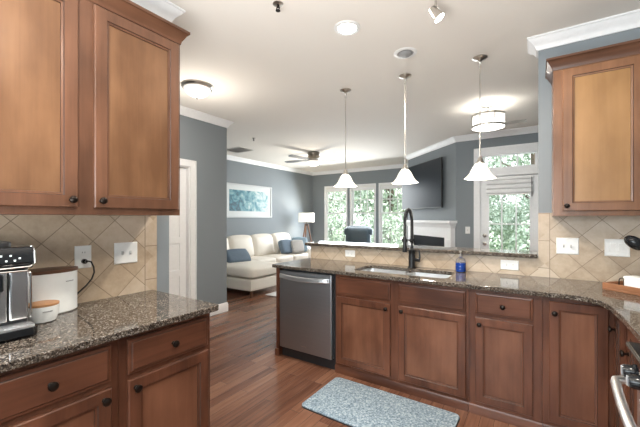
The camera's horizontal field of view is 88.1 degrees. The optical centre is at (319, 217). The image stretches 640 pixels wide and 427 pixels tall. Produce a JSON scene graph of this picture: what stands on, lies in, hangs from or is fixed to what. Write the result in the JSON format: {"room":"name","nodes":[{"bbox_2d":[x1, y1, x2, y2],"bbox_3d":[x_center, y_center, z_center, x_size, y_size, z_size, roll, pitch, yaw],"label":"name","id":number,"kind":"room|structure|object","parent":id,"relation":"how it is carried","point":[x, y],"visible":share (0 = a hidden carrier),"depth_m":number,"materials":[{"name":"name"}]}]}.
{"room":"kitchen","nodes":[
{"label":"kitchen","id":0,"kind":"room"},
{"bbox_2d":[0,215,168,303],"bbox_3d":[-2.115,-0.025,0.718,0.128,2.810,3.770,0,0,33],"label":"wall","id":1,"kind":"structure","parent":0,"point":[54,239],"depth_m":1.90,"materials":[{"name":"beige tile"}]},
{"bbox_2d":[75,245,90,268],"bbox_3d":[-1.304,0.215,1.824,0.008,0.124,0.080,0,0,33],"label":"wall outlet","id":2,"kind":"object","parent":1,"relation":"attached to","point":[81,252],"visible":0.91,"depth_m":1.82,"materials":[{"name":"white plastic"}]},
{"bbox_2d":[80,250,86,255],"bbox_3d":[-1.302,0.193,1.823,0.002,0.029,0.033,0,0,33],"label":"socket","id":3,"kind":"object","parent":2,"relation":"attached to","point":[82,252],"depth_m":1.82,"materials":[{"name":"white plastic"}]},
{"bbox_2d":[77,259,94,294],"bbox_3d":[-1.315,0.345,1.787,0.166,0.241,0.042,0,0,-39],"label":"power cord","id":4,"kind":"object","parent":2,"relation":"attached to","point":[83,261],"visible":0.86,"depth_m":1.81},
{"bbox_2d":[0,0,189,215],"bbox_3d":[-1.314,-0.564,1.483,0.364,1.098,1.430,0,0,33],"label":"upper cabinet","id":5,"kind":"object","parent":1,"relation":"attached to","point":[90,89],"visible":1,"depth_m":1.57,"materials":[{"name":"brown wood"}]},
{"bbox_2d":[114,242,136,264],"bbox_3d":[-1.175,0.212,2.012,0.016,0.127,0.135,0,0,33],"label":"light switch","id":6,"kind":"object","parent":1,"relation":"attached to","point":[126,252],"visible":1,"depth_m":2.01,"materials":[{"name":"white plastic"}]},
{"bbox_2d":[130,0,185,21],"bbox_3d":[-2.065,-1.383,0.801,0.270,0.095,3.725,0,0,33],"label":"trim","id":7,"kind":"structure","parent":1,"relation":"attached to","point":[165,9],"depth_m":2.18,"materials":[{"name":"white paint"}]},
{"bbox_2d":[180,115,226,303],"bbox_3d":[-3.028,-0.025,2.529,0.120,2.810,5.790,0,0,33],"label":"wall","id":8,"kind":"structure","parent":0,"point":[205,143],"depth_m":4.67,"materials":[{"name":"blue paint"}]},
{"bbox_2d":[169,158,196,299],"bbox_3d":[-1.982,0.307,4.071,0.124,2.145,0.985,0,0,33],"label":"door","id":9,"kind":"structure","parent":8,"relation":"in","point":[182,227],"depth_m":4.38,"materials":[{"name":"white paint"}]},
{"bbox_2d":[210,302,227,315],"bbox_3d":[0.068,1.314,6.771,4.540,0.132,5.780,0,0,33],"label":"baseboard","id":10,"kind":"structure","parent":8,"relation":"attached to","point":[223,307],"depth_m":4.81,"materials":[{"name":"white paint"}]},
{"bbox_2d":[227,160,312,246],"bbox_3d":[-1.728,-0.025,8.279,0.120,2.810,5.480,0,0,33],"label":"wall","id":11,"kind":"structure","parent":0,"point":[292,192],"depth_m":9.03,"materials":[{"name":"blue paint"}]},
{"bbox_2d":[227,182,271,217],"bbox_3d":[-1.719,-0.410,8.153,0.031,0.800,1.566,0,0,33],"label":"framed picture","id":12,"kind":"object","parent":11,"relation":"attached to","point":[243,201],"visible":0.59,"depth_m":8.11,"materials":[{"name":"white paper"}]},
{"bbox_2d":[229,189,267,211],"bbox_3d":[-1.726,-0.415,8.145,0.002,0.500,1.300,0,0,33],"label":"artwork","id":13,"kind":"object","parent":12,"relation":"attached to","point":[240,200],"depth_m":8.11},
{"bbox_2d":[313,168,407,244],"bbox_3d":[1.671,-0.025,9.247,4.490,2.810,0.120,0,0,33],"label":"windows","id":14,"kind":"structure","parent":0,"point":[386,175],"depth_m":9.74,"materials":[{"name":"paint"}]},
{"bbox_2d":[324,186,346,240],"bbox_3d":[0.500,-0.070,10.005,0.800,1.800,0.124,0,0,33],"label":"window","id":15,"kind":"structure","parent":14,"relation":"attached to","point":[327,189],"depth_m":10.15,"materials":[{"name":"white paint"}]},
{"bbox_2d":[350,183,375,243],"bbox_3d":[1.249,-0.070,9.511,0.815,1.800,0.124,0,0,33],"label":"window","id":16,"kind":"structure","parent":14,"relation":"attached to","point":[372,186],"depth_m":9.49,"materials":[{"name":"white paint"}]},
{"bbox_2d":[379,182,406,243],"bbox_3d":[1.999,-0.070,9.017,0.810,1.800,0.124,0,0,33],"label":"window","id":17,"kind":"structure","parent":14,"relation":"attached to","point":[389,185],"depth_m":9.17,"materials":[{"name":"white paint"}]},
{"bbox_2d":[210,285,516,426],"bbox_3d":[-0.394,1.420,3.943,7.400,0.080,11.350,0,0,33],"label":"floor","id":18,"kind":"structure","parent":0,"point":[251,385],"depth_m":2.86,"materials":[{"name":"brown wood"}]},
{"bbox_2d":[0,340,117,426],"bbox_3d":[-1.251,0.938,1.302,0.668,0.884,0.596,0,0,33],"label":"base cabinet","id":19,"kind":"object","parent":18,"relation":"on","point":[78,388],"visible":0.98,"depth_m":1.23,"materials":[{"name":"brown wood"}]},
{"bbox_2d":[0,290,218,372],"bbox_3d":[-1.224,0.481,1.346,0.666,0.030,1.500,0,0,33],"label":"countertop","id":20,"kind":"structure","parent":19,"relation":"on","point":[96,322],"depth_m":1.48,"materials":[{"name":"stone"}]},
{"bbox_2d":[0,240,37,343],"bbox_3d":[-1.351,0.281,1.325,0.415,0.368,0.255,0,0,33],"label":"coffee machine","id":21,"kind":"object","parent":20,"relation":"on","point":[15,260],"visible":1,"depth_m":1.30,"materials":[{"name":"black plastic"}]},
{"bbox_2d":[0,321,37,343],"bbox_3d":[-1.220,0.442,1.236,0.097,0.046,0.250,0,0,33],"label":"drip tray","id":22,"kind":"object","parent":21,"relation":"on","point":[9,330],"depth_m":1.27,"materials":[{"name":"silver metal"}]},
{"bbox_2d":[28,300,59,323],"bbox_3d":[-1.255,0.424,1.497,0.123,0.083,0.123,0,0,33],"label":"lidded bowl","id":23,"kind":"object","parent":20,"relation":"on","point":[43,311],"visible":0.88,"depth_m":1.46,"materials":[{"name":"white ceramic"}]},
{"bbox_2d":[28,266,77,313],"bbox_3d":[-1.337,0.357,1.627,0.157,0.216,0.251,0,0,33],"label":"bin","id":24,"kind":"object","parent":20,"relation":"on","point":[59,283],"visible":0.73,"depth_m":1.60,"materials":[{"name":"white ceramic"}]},
{"bbox_2d":[118,313,209,426],"bbox_3d":[-0.958,0.938,1.746,0.668,0.884,0.466,0,0,33],"label":"base cabinet","id":25,"kind":"object","parent":18,"relation":"on","point":[164,372],"visible":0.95,"depth_m":1.56,"materials":[{"name":"brown wood"}]},
{"bbox_2d":[227,232,310,296],"bbox_3d":[-1.094,0.878,7.457,1.814,1.005,3.094,0,0,33],"label":"sectional sofa","id":26,"kind":"object","parent":18,"relation":"on","point":[258,273],"visible":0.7,"depth_m":7.04,"materials":[{"name":"beige fabric"}]},
{"bbox_2d":[227,249,250,262],"bbox_3d":[-1.648,0.775,6.620,0.520,0.310,0.334,0,0,-43],"label":"throw pillow","id":27,"kind":"object","parent":26,"relation":"on","point":[233,255],"visible":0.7,"depth_m":6.54,"materials":[{"name":"blue fabric"}]},
{"bbox_2d":[227,235,253,256],"bbox_3d":[-1.797,0.660,7.361,0.350,0.570,0.760,0,0,33],"label":"cushion","id":28,"kind":"object","parent":26,"relation":"on","point":[246,242],"depth_m":7.29,"materials":[{"name":"beige fabric"}]},
{"bbox_2d":[227,260,276,278],"bbox_3d":[-1.558,0.970,6.502,1.530,0.220,0.950,0,0,33],"label":"cushion","id":29,"kind":"object","parent":26,"relation":"on","point":[253,269],"depth_m":5.98,"materials":[{"name":"beige fabric"}]},
{"bbox_2d":[250,234,273,255],"bbox_3d":[-1.413,0.660,7.943,0.350,0.570,0.760,0,0,33],"label":"cushion","id":30,"kind":"object","parent":26,"relation":"on","point":[262,244],"depth_m":7.80,"materials":[{"name":"beige fabric"}]},
{"bbox_2d":[251,256,275,261],"bbox_3d":[-1.441,0.975,7.370,0.770,0.210,0.640,0,0,33],"label":"seat cushion","id":31,"kind":"object","parent":26,"relation":"on","point":[260,258],"depth_m":7.29,"materials":[{"name":"beige fabric"}]},
{"bbox_2d":[262,254,292,262],"bbox_3d":[-1.099,0.975,7.888,0.770,0.210,0.640,0,0,33],"label":"seat cushion","id":32,"kind":"object","parent":26,"relation":"on","point":[280,258],"depth_m":7.71,"materials":[{"name":"beige fabric"}]},
{"bbox_2d":[270,232,289,253],"bbox_3d":[-1.029,0.660,8.526,0.350,0.570,0.760,0,0,33],"label":"cushion","id":33,"kind":"object","parent":26,"relation":"on","point":[276,237],"depth_m":8.26,"materials":[{"name":"fabric"}]},
{"bbox_2d":[278,239,291,253],"bbox_3d":[-0.824,0.700,8.161,0.261,0.350,0.420,0,0,43],"label":"throw pillow","id":34,"kind":"object","parent":26,"relation":"on","point":[285,247],"visible":0.84,"depth_m":8.05,"materials":[{"name":"blue fabric"}]},
{"bbox_2d":[279,252,307,260],"bbox_3d":[-0.758,0.975,8.405,0.770,0.210,0.640,0,0,33],"label":"seat cushion","id":35,"kind":"object","parent":26,"relation":"on","point":[296,256],"depth_m":8.16,"materials":[{"name":"beige fabric"}]},
{"bbox_2d":[291,240,303,252],"bbox_3d":[-0.569,0.710,8.257,0.340,0.333,0.254,0,0,-28],"label":"throw pillow","id":36,"kind":"object","parent":26,"relation":"on","point":[297,246],"visible":0.94,"depth_m":8.18,"materials":[{"name":"grey fabric"}]},
{"bbox_2d":[292,237,307,251],"bbox_3d":[-0.525,0.680,8.468,0.420,0.390,0.252,0,0,-8],"label":"throw pillow","id":37,"kind":"object","parent":26,"relation":"on","point":[304,239],"visible":0.44,"depth_m":8.44,"materials":[{"name":"blue fabric"}]},
{"bbox_2d":[265,291,275,296],"bbox_3d":[0.482,1.371,6.689,1.600,0.014,2.900,0,0,33],"label":"area rug","id":38,"kind":"object","parent":18,"relation":"on","point":[272,293],"visible":0.03,"depth_m":5.91,"materials":[{"name":"white fabric"}]},
{"bbox_2d":[275,268,281,355],"bbox_3d":[-0.264,0.938,3.580,0.052,0.884,0.623,0,0,33],"label":"end panel","id":39,"kind":"object","parent":18,"relation":"on","point":[278,350],"visible":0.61,"depth_m":3.33,"materials":[{"name":"brown wood"}]},
{"bbox_2d":[298,213,313,241],"bbox_3d":[-0.385,0.619,9.306,0.545,1.529,0.537,0,0,33],"label":"floor lamp","id":40,"kind":"object","parent":18,"relation":"on","point":[303,217],"visible":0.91,"depth_m":9.19,"materials":[{"name":"white fabric"}]},
{"bbox_2d":[279,268,335,369],"bbox_3d":[0.012,0.944,3.364,0.636,0.872,0.660,0,0,33],"label":"dishwasher","id":41,"kind":"object","parent":18,"relation":"on","point":[307,298],"visible":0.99,"depth_m":3.10,"materials":[{"name":"silver metal"}]},
{"bbox_2d":[344,226,372,242],"bbox_3d":[0.952,0.784,8.564,0.930,1.151,0.973,0,0,13],"label":"recliner chair","id":42,"kind":"object","parent":18,"relation":"on","point":[355,234],"visible":0.31,"depth_m":8.75,"materials":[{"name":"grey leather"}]},
{"bbox_2d":[302,377,459,426],"bbox_3d":[0.414,1.370,2.358,1.005,0.018,0.530,0,0,34],"label":"floor mat","id":43,"kind":"object","parent":18,"relation":"on","point":[349,403],"visible":1,"depth_m":2.36,"materials":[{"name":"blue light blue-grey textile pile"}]},
{"bbox_2d":[335,271,468,411],"bbox_3d":[0.753,0.938,2.896,1.104,0.884,0.652,0,0,33],"label":"base cabinet","id":44,"kind":"object","parent":18,"relation":"on","point":[410,338],"visible":0.96,"depth_m":2.60,"materials":[{"name":"brown wood"}]},
{"bbox_2d":[272,258,639,341],"bbox_3d":[0.806,0.481,2.337,3.263,0.030,1.526,0,0,33],"label":"countertop","id":45,"kind":"structure","parent":44,"relation":"on","point":[626,307],"depth_m":2.39,"materials":[{"name":"stone"}]},
{"bbox_2d":[360,268,450,277],"bbox_3d":[0.730,0.597,2.914,0.838,0.199,0.398,0,0,33],"label":"sink","id":46,"kind":"object","parent":45,"relation":"in","point":[367,269],"visible":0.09,"depth_m":3.04,"materials":[{"name":"silver metal"}]},
{"bbox_2d":[402,208,420,267],"bbox_3d":[0.844,0.186,3.042,0.124,0.558,0.233,0,0,33],"label":"kitchen faucet","id":47,"kind":"object","parent":45,"relation":"on","point":[411,251],"visible":1,"depth_m":3.09,"materials":[{"name":"black metal"}]},
{"bbox_2d":[456,251,465,271],"bbox_3d":[1.221,0.374,2.872,0.086,0.182,0.086,0,0,33],"label":"soap bottle","id":48,"kind":"object","parent":45,"relation":"on","point":[460,266],"visible":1,"depth_m":2.84,"materials":[{"name":"blue plastic"}]},
{"bbox_2d":[602,281,639,295],"bbox_3d":[2.047,0.443,1.986,0.280,0.045,0.464,0,0,-16],"label":"serving tray","id":49,"kind":"object","parent":45,"relation":"on","point":[612,285],"visible":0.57,"depth_m":2.08,"materials":[{"name":"brown wood"}]},
{"bbox_2d":[623,275,639,287],"bbox_3d":[1.972,0.408,2.012,0.096,0.089,0.176,0,0,-16],"label":"butter dish","id":50,"kind":"object","parent":49,"relation":"on","point":[632,280],"visible":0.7,"depth_m":2.04,"materials":[{"name":"white ceramic"}]},
{"bbox_3d":[2.111,0.378,1.997,0.104,0.150,0.104,0,0,33],"label":"utensil crock","id":51,"kind":"object","parent":49,"relation":"on","visible":0},
{"bbox_2d":[624,235,639,249],"bbox_3d":[2.039,0.275,2.044,0.243,0.333,0.085,0,0,33],"label":"ladle","id":52,"kind":"object","parent":51,"relation":"in","point":[633,242],"visible":1,"depth_m":2.06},
{"bbox_2d":[406,220,456,246],"bbox_3d":[2.152,0.714,6.641,0.154,1.332,1.760,0,0,-12],"label":"fireplace","id":53,"kind":"object","parent":18,"relation":"on","point":[426,232],"visible":0.41,"depth_m":6.39,"materials":[{"name":"white paint"}]},
{"bbox_2d":[406,220,456,227],"bbox_3d":[2.152,0.114,6.641,0.154,0.132,1.760,0,0,-12],"label":"mantel shelf","id":54,"kind":"object","parent":53,"relation":"attached to","point":[417,223],"depth_m":6.37,"materials":[{"name":"white paint"}]},
{"bbox_2d":[469,289,541,426],"bbox_3d":[1.395,0.938,2.472,0.432,0.884,0.652,0,0,33],"label":"base cabinet","id":55,"kind":"object","parent":18,"relation":"on","point":[505,329],"visible":0.98,"depth_m":2.23,"materials":[{"name":"brown wood"}]},
{"bbox_2d":[542,297,627,426],"bbox_3d":[1.906,0.938,1.952,0.990,0.884,0.958,0,0,33],"label":"base cabinet","id":56,"kind":"object","parent":18,"relation":"on","point":[582,342],"visible":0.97,"depth_m":2.01,"materials":[{"name":"brown wood"}]},
{"bbox_2d":[610,341,639,426],"bbox_3d":[1.185,0.901,0.708,0.800,0.958,0.758,0,0,33],"label":"range","id":57,"kind":"object","parent":18,"relation":"on","point":[630,374],"visible":1,"depth_m":1.08,"materials":[{"name":"silver metal"}]},
{"bbox_2d":[625,341,639,364],"bbox_3d":[1.212,0.461,0.690,0.735,0.026,0.758,0,0,33],"label":"cooktop","id":58,"kind":"object","parent":57,"relation":"in","point":[634,348],"depth_m":1.14,"materials":[{"name":"silver metal"}]},
{"bbox_2d":[619,329,639,424],"bbox_3d":[1.619,0.938,1.232,0.684,0.884,0.556,0,0,33],"label":"base cabinet","id":59,"kind":"object","parent":18,"relation":"on","point":[632,393],"visible":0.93,"depth_m":1.57,"materials":[{"name":"brown wood"}]},
{"bbox_2d":[168,0,639,171],"bbox_3d":[-0.394,-1.480,3.943,7.400,0.100,11.350,0,0,33],"label":"ceiling","id":60,"kind":"structure","parent":0,"point":[280,77],"depth_m":3.17,"materials":[{"name":"paint"}]},
{"bbox_2d":[181,80,213,99],"bbox_3d":[-1.327,-1.356,3.582,0.336,0.148,0.336,0,0,33],"label":"flush ceiling light","id":61,"kind":"object","parent":60,"relation":"attached to","point":[197,89],"visible":1,"depth_m":3.49,"materials":[{"name":"white glass"}]},
{"bbox_2d":[227,147,252,152],"bbox_3d":[-1.713,-1.426,6.939,0.520,0.008,0.400,0,0,33],"label":"ceiling vent","id":62,"kind":"object","parent":60,"relation":"in","point":[236,149],"visible":0.89,"depth_m":6.90,"materials":[{"name":"grey metal"}]},
{"bbox_2d":[273,0,282,11],"bbox_3d":[-0.280,-1.405,2.209,0.070,0.049,0.070,0,0,33],"label":"sprinkler head","id":63,"kind":"object","parent":60,"relation":"attached to","point":[277,3],"visible":1,"depth_m":2.20},
{"bbox_2d":[285,151,335,165],"bbox_3d":[-0.180,-1.281,7.210,1.352,0.298,1.352,0,0,33],"label":"ceiling fan","id":64,"kind":"object","parent":60,"relation":"hanging from","point":[313,157],"visible":1,"depth_m":7.11,"materials":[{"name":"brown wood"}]},
{"bbox_2d":[334,88,356,187],"bbox_3d":[0.286,-0.891,3.704,0.264,1.078,0.264,0,0,33],"label":"pendant light","id":65,"kind":"object","parent":60,"relation":"hanging from","point":[345,181],"visible":1,"depth_m":3.67,"materials":[{"name":"white glass"}]},
{"bbox_2d":[334,20,359,35],"bbox_3d":[0.204,-1.425,2.489,0.196,0.008,0.196,0,0,33],"label":"recessed light","id":66,"kind":"object","parent":60,"relation":"in","point":[346,27],"visible":1,"depth_m":2.47,"materials":[{"name":"white plastic"}]},
{"bbox_2d":[180,105,537,175],"bbox_3d":[-0.334,-1.383,3.963,6.960,0.095,10.910,0,0,33],"label":"trim","id":67,"kind":"structure","parent":60,"relation":"attached to","point":[185,111],"depth_m":5.81,"materials":[{"name":"white paint"}]},
{"bbox_2d":[392,73,418,183],"bbox_3d":[0.856,-0.891,3.329,0.264,1.078,0.264,0,0,33],"label":"pendant light","id":68,"kind":"object","parent":60,"relation":"hanging from","point":[405,176],"visible":1,"depth_m":3.30,"materials":[{"name":"white glass"}]},
{"bbox_2d":[394,47,416,58],"bbox_3d":[0.740,-1.422,2.866,0.196,0.050,0.196,0,0,33],"label":"recessed light","id":69,"kind":"object","parent":60,"relation":"in","point":[406,52],"visible":1,"depth_m":2.84,"materials":[{"name":"white plastic"}]},
{"bbox_2d":[429,0,444,22],"bbox_3d":[0.736,-1.337,2.102,0.104,0.186,0.100,0,0,33],"label":"spotlight","id":70,"kind":"object","parent":60,"relation":"attached to","point":[436,13],"visible":1,"depth_m":2.09,"materials":[{"name":"silver metal"}]},
{"bbox_2d":[464,54,496,179],"bbox_3d":[1.427,-0.891,2.952,0.264,1.078,0.264,0,0,33],"label":"pendant light","id":71,"kind":"object","parent":60,"relation":"hanging from","point":[480,170],"visible":1,"depth_m":2.94,"materials":[{"name":"white glass"}]},
{"bbox_2d":[471,103,505,131],"bbox_3d":[2.128,-1.275,4.191,0.386,0.310,0.386,0,0,33],"label":"drum ceiling light","id":72,"kind":"object","parent":60,"relation":"attached to","point":[485,122],"visible":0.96,"depth_m":4.17,"materials":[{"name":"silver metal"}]},
{"bbox_2d":[502,119,526,124],"bbox_3d":[2.887,-1.426,4.924,0.320,0.008,0.140,0,0,33],"label":"ceiling vent","id":73,"kind":"object","parent":60,"relation":"in","point":[523,120],"visible":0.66,"depth_m":4.90,"materials":[{"name":"beige metal"}]},
{"bbox_2d":[408,142,455,246],"bbox_3d":[2.517,-0.025,7.186,1.290,2.810,2.390,0,0,33],"label":"wall","id":74,"kind":"structure","parent":0,"point":[447,212],"depth_m":6.15,"materials":[{"name":"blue paint"}]},
{"bbox_2d":[402,157,442,209],"bbox_3d":[2.124,-0.665,6.949,0.086,0.940,1.645,0,0,-12],"label":"television","id":75,"kind":"object","parent":74,"relation":"attached to","point":[428,193],"visible":0.82,"depth_m":6.69,"materials":[{"name":"black plastic"}]},
{"bbox_2d":[311,27,639,281],"bbox_3d":[1.329,-0.025,2.992,3.355,2.810,0.140,0,0,33],"label":"wall","id":76,"kind":"structure","parent":0,"point":[591,264],"depth_m":2.60,"materials":[{"name":"beige tile"}]},
{"bbox_2d":[345,250,354,256],"bbox_3d":[0.322,0.383,3.568,0.118,0.072,0.008,0,0,33],"label":"wall outlet","id":77,"kind":"object","parent":76,"relation":"attached to","point":[348,253],"visible":1,"depth_m":3.57,"materials":[{"name":"white plastic"}]},
{"bbox_2d":[305,241,537,257],"bbox_3d":[0.861,0.303,3.370,2.266,0.032,0.345,0,0,33],"label":"bar ledge","id":78,"kind":"object","parent":76,"relation":"on","point":[432,249],"visible":0.99,"depth_m":3.12,"materials":[{"name":"stone"}]},
{"bbox_2d":[500,260,518,270],"bbox_3d":[1.571,0.390,2.744,0.132,0.080,0.008,0,0,33],"label":"wall outlet","id":79,"kind":"object","parent":76,"relation":"attached to","point":[504,264],"visible":1,"depth_m":2.74,"materials":[{"name":"white plastic"}]},
{"bbox_2d":[556,237,578,254],"bbox_3d":[1.890,0.214,2.529,0.138,0.125,0.016,0,0,33],"label":"light switch","id":80,"kind":"object","parent":76,"relation":"attached to","point":[563,245],"visible":1,"depth_m":2.53,"materials":[{"name":"white plastic"}]},
{"bbox_2d":[527,9,639,58],"bbox_3d":[2.175,-1.383,2.440,1.095,0.095,0.282,0,0,33],"label":"trim","id":81,"kind":"structure","parent":76,"relation":"attached to","point":[629,20],"depth_m":2.45,"materials":[{"name":"white paint"}]},
{"bbox_2d":[538,213,639,281],"bbox_3d":[2.159,0.220,2.366,1.000,0.520,0.008,0,0,33],"label":"tile backsplash","id":82,"kind":"structure","parent":76,"relation":"attached to","point":[591,264],"depth_m":2.47,"materials":[{"name":"tile"}]},
{"bbox_2d":[545,38,639,215],"bbox_3d":[1.911,-0.564,2.304,0.562,1.098,0.368,0,0,33],"label":"upper cabinet","id":83,"kind":"object","parent":76,"relation":"attached to","point":[596,91],"visible":1,"depth_m":2.19,"materials":[{"name":"brown wood"}]},
{"bbox_2d":[604,239,629,256],"bbox_3d":[2.131,0.214,2.374,0.138,0.125,0.010,0,0,33],"label":"light switch","id":84,"kind":"object","parent":76,"relation":"attached to","point":[612,247],"visible":0.99,"depth_m":2.38,"materials":[{"name":"white plastic"}]},
{"bbox_2d":[456,133,537,247],"bbox_3d":[3.411,-0.025,5.237,2.350,2.810,0.120,0,0,33],"label":"wall","id":85,"kind":"structure","parent":0,"point":[464,149],"depth_m":5.73,"materials":[{"name":"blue paint"}]},
{"bbox_2d":[465,227,469,233],"bbox_3d":[2.551,0.210,5.723,0.075,0.120,0.016,0,0,33],"label":"light switch","id":86,"kind":"object","parent":85,"relation":"attached to","point":[467,229],"visible":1,"depth_m":5.72,"materials":[{"name":"white plastic"}]},
{"bbox_2d":[474,142,537,250],"bbox_3d":[3.096,0.100,5.422,1.040,2.560,0.138,0,0,33],"label":"door","id":87,"kind":"structure","parent":85,"relation":"in","point":[481,200],"depth_m":5.47,"materials":[{"name":"white paint"}]},
{"bbox_2d":[481,150,537,168],"bbox_3d":[3.100,-0.940,5.428,0.870,0.300,0.124,0,0,33],"label":"window","id":88,"kind":"structure","parent":87,"relation":"attached to","point":[532,151],"depth_m":5.37,"materials":[{"name":"white paint"}]},
{"bbox_2d":[486,175,532,194],"bbox_3d":[3.080,-0.510,5.393,0.665,0.340,0.053,0,0,33],"label":"window blind","id":89,"kind":"object","parent":87,"relation":"attached to","point":[513,187],"visible":0.93,"depth_m":5.37,"materials":[{"name":"white fabric"}]},
{"label":"outside","id":90,"kind":"structure","parent":0,"visible":0},
{"bbox_2d":[328,227,526,248],"bbox_3d":[14.748,1.930,31.450,70.000,0.100,51.250,0,0,33],"label":"ground","id":91,"kind":"structure","parent":90,"point":[336,227],"depth_m":31.92,"materials":[{"name":"green plant"}]},
{"bbox_2d":[328,191,342,236],"bbox_3d":[-0.397,-1.780,24.539,4.620,8.560,4.929,0,0,34],"label":"tree","id":92,"kind":"object","parent":91,"relation":"on","point":[330,193],"visible":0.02,"depth_m":24.34,"materials":[{"name":"green plant"}]},
{"bbox_2d":[328,191,345,237],"bbox_3d":[1.021,-1.514,30.221,4.705,7.437,5.028,0,0,34],"label":"tree","id":93,"kind":"object","parent":91,"relation":"on","point":[338,194],"visible":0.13,"depth_m":28.95,"materials":[{"name":"green plant"}]},
{"bbox_2d":[328,214,354,241],"bbox_3d":[0.594,0.870,13.216,2.292,2.052,1.567,0,0,33],"label":"shrub","id":94,"kind":"object","parent":91,"relation":"on","point":[333,223],"visible":0.12,"depth_m":12.85,"materials":[{"name":"green plant"}]},
{"bbox_2d":[335,189,404,243],"bbox_3d":[3.371,-1.878,15.255,4.705,8.234,5.028,0,0,33],"label":"tree","id":95,"kind":"object","parent":91,"relation":"on","point":[386,192],"visible":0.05,"depth_m":14.70,"materials":[{"name":"green plant"}]},
{"bbox_2d":[341,188,403,240],"bbox_3d":[4.200,-1.151,21.417,4.705,6.640,5.028,0,0,34],"label":"tree","id":96,"kind":"object","parent":91,"relation":"on","point":[372,208],"visible":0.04,"depth_m":20.89,"materials":[{"name":"green plant"}]},
{"bbox_2d":[363,210,403,244],"bbox_3d":[2.470,0.804,11.776,2.292,2.186,1.567,0,0,33],"label":"shrub","id":97,"kind":"object","parent":91,"relation":"on","point":[387,220],"visible":0.27,"depth_m":11.44,"materials":[{"name":"green plant"}]},
{"bbox_2d":[369,189,402,241],"bbox_3d":[5.598,-1.780,27.130,4.620,8.560,4.929,0,0,34],"label":"tree","id":98,"kind":"object","parent":91,"relation":"on","point":[401,235],"visible":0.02,"depth_m":25.93,"materials":[{"name":"green plant"}]},
{"bbox_2d":[489,225,504,248],"bbox_3d":[4.601,0.936,10.573,2.292,1.918,1.567,0,0,33],"label":"shrub","id":99,"kind":"object","parent":91,"relation":"on","point":[491,244],"visible":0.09,"depth_m":9.95,"materials":[{"name":"green plant"}]},
{"bbox_2d":[485,155,523,249],"bbox_3d":[8.777,-1.426,18.327,4.620,7.732,4.929,0,0,34],"label":"tree","id":100,"kind":"object","parent":91,"relation":"on","point":[491,205],"visible":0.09,"depth_m":16.77,"materials":[{"name":"green plant"}]},
{"bbox_2d":[485,153,534,249],"bbox_3d":[7.949,-1.072,12.166,4.620,6.903,4.929,0,0,34],"label":"tree","id":101,"kind":"object","parent":91,"relation":"on","point":[510,230],"visible":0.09,"depth_m":12.28,"materials":[{"name":"green plant"}]},
{"bbox_2d":[508,220,529,250],"bbox_3d":[6.477,0.870,9.133,2.292,2.052,1.567,0,0,33],"label":"shrub","id":102,"kind":"object","parent":91,"relation":"on","point":[521,245],"visible":0.14,"depth_m":9.50,"materials":[{"name":"green plant"}]},
{"bbox_2d":[509,155,530,241],"bbox_3d":[14.458,-1.426,21.453,4.620,7.732,4.929,0,0,34],"label":"tree","id":103,"kind":"object","parent":91,"relation":"on","point":[518,195],"visible":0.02,"depth_m":22.01,"materials":[{"name":"green plant"}]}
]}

